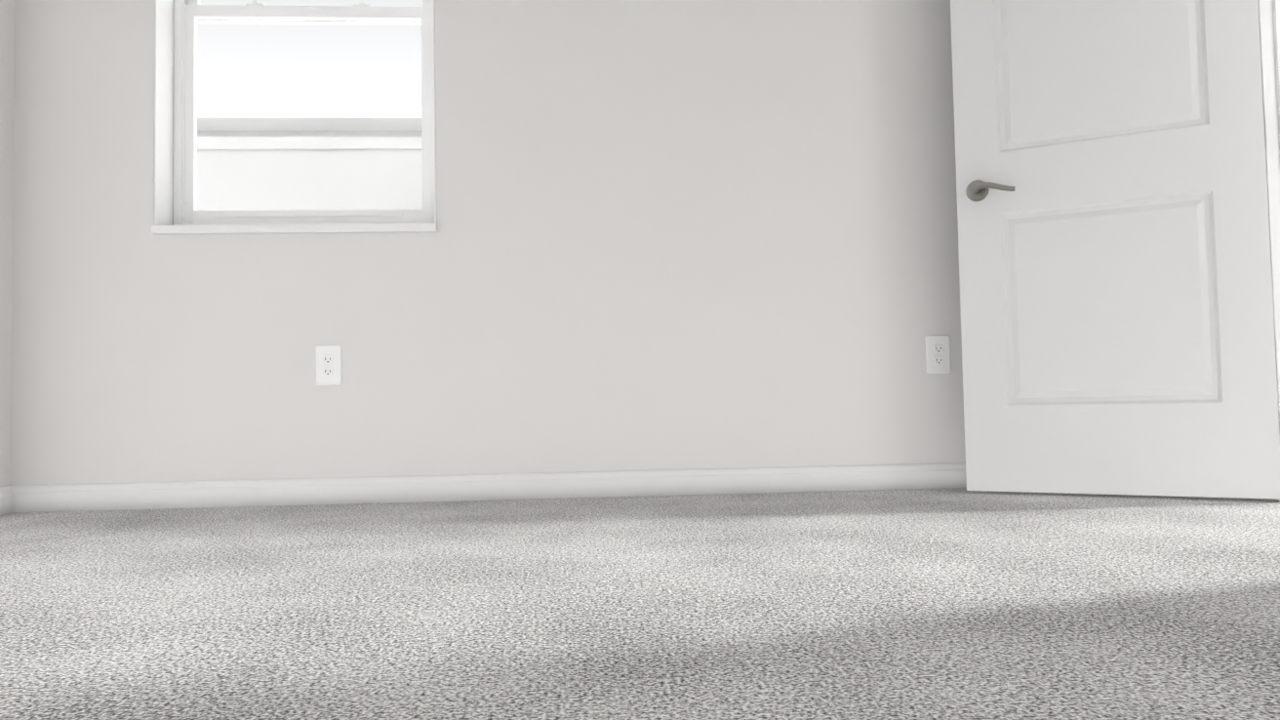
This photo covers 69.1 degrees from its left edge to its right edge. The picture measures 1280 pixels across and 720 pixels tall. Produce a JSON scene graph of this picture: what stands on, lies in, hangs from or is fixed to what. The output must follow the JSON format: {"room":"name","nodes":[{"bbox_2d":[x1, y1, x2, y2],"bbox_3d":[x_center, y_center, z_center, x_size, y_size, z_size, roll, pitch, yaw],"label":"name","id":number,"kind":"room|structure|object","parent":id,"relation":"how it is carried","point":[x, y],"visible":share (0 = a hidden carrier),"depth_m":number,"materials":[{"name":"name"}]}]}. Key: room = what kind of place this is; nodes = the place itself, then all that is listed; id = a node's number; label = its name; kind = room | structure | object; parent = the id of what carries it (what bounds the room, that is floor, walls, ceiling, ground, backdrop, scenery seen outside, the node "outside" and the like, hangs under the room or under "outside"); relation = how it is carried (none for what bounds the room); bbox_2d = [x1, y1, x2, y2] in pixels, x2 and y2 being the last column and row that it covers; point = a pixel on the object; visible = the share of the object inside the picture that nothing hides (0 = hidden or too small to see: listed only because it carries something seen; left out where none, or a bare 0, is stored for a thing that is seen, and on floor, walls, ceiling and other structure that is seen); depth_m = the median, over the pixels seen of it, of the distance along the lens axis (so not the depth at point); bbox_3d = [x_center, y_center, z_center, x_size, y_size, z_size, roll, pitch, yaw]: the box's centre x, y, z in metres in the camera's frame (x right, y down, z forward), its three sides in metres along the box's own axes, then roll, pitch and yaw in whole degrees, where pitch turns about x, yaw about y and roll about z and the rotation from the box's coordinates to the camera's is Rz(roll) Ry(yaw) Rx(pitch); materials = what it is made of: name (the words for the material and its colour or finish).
{"room":"empty bedroom","nodes":[
{"label":"empty bedroom","id":0,"kind":"room"},
{"bbox_2d":[0,0,15,486],"bbox_3d":[-1.914,-1.028,0.986,0.120,2.830,3.929,-1,-3,-4],"label":"wall","id":1,"kind":"structure","parent":0,"point":[7,54],"depth_m":2.89,"materials":[{"name":"paint"}]},
{"bbox_2d":[9,0,965,485],"bbox_3d":[-0.509,-0.960,3.166,4.609,2.830,0.240,-1,-3,-4],"label":"wall","id":2,"kind":"structure","parent":0,"point":[687,234],"depth_m":3.03,"materials":[{"name":"paint"}]},
{"bbox_2d":[151,0,437,234],"bbox_3d":[-1.120,-1.174,3.072,0.888,1.542,0.150,-1,-3,-4],"label":"window frame","id":3,"kind":"structure","parent":2,"relation":"attached to","point":[163,113],"depth_m":3.00,"materials":[{"name":"white wood"}]},
{"bbox_2d":[173,0,435,225],"bbox_3d":[-1.128,-1.179,3.190,0.877,1.511,0.090,-1,-3,-4],"label":"window","id":4,"kind":"structure","parent":2,"relation":"in","point":[189,16],"depth_m":3.14,"materials":[{"name":"white plastic"}]},
{"bbox_2d":[315,345,341,385],"bbox_3d":[-0.994,0.017,2.966,0.080,0.126,0.008,-1,-3,-4],"label":"electrical outlet","id":5,"kind":"object","parent":2,"relation":"attached to","point":[328,365],"visible":1,"depth_m":2.96,"materials":[{"name":"white plastic"}]},
{"bbox_2d":[0,462,966,515],"bbox_3d":[-0.123,0.401,3.002,3.674,0.082,0.014,-1,-3,-4],"label":"baseboard","id":6,"kind":"structure","parent":2,"relation":"attached to","point":[309,491],"depth_m":2.97,"materials":[{"name":"white wood"}]},
{"bbox_2d":[925,335,950,373],"bbox_3d":[0.994,-0.019,3.097,0.080,0.126,0.008,-1,-3,-4],"label":"electrical outlet","id":7,"kind":"object","parent":2,"relation":"attached to","point":[938,353],"visible":1,"depth_m":3.10,"materials":[{"name":"white plastic"}]},
{"bbox_2d":[0,487,1279,719],"bbox_3d":[-0.032,0.385,1.045,3.839,0.060,3.929,-1,-3,-4],"label":"floor","id":8,"kind":"structure","parent":0,"point":[956,603],"depth_m":1.37,"materials":[{"name":"carpet"}]},
{"bbox_3d":[1.868,-1.090,1.236,0.115,2.830,3.929,-1,-3,-4],"label":"wall","id":9,"kind":"structure","parent":0,"visible":0},
{"bbox_2d":[950,0,1279,499],"bbox_3d":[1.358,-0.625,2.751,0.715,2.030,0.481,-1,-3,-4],"label":"door","id":10,"kind":"structure","parent":9,"relation":"in","point":[1117,320],"depth_m":2.70,"materials":[{"name":"white wood"}]},
{"bbox_2d":[1257,0,1279,501],"bbox_3d":[1.813,-0.689,2.172,0.149,2.112,0.937,-1,-3,-4],"label":"door frame","id":11,"kind":"structure","parent":9,"relation":"attached to","point":[1269,22],"depth_m":2.57,"materials":[{"name":"white wood"}]},
{"label":"outside","id":12,"kind":"structure","parent":0,"visible":0},
{"bbox_3d":[-0.328,0.795,8.677,20.000,0.100,10.881,-1,-3,-4],"label":"ground","id":13,"kind":"structure","parent":12,"visible":0},
{"bbox_2d":[197,106,421,136],"bbox_3d":[-5.701,-0.662,8.482,9.300,3.000,1.100,-1,-3,-4],"label":"neighbour","id":14,"kind":"structure","parent":13,"relation":"on","point":[375,121],"depth_m":8.29,"materials":[{"name":"white plastic"}]},
{"bbox_2d":[197,136,422,210],"bbox_3d":[-4.552,-0.327,5.207,7.150,2.000,0.140,-1,-3,-4],"label":"fence","id":15,"kind":"object","parent":13,"relation":"on","point":[245,186],"depth_m":5.39,"materials":[{"name":"white plastic"}]}
]}

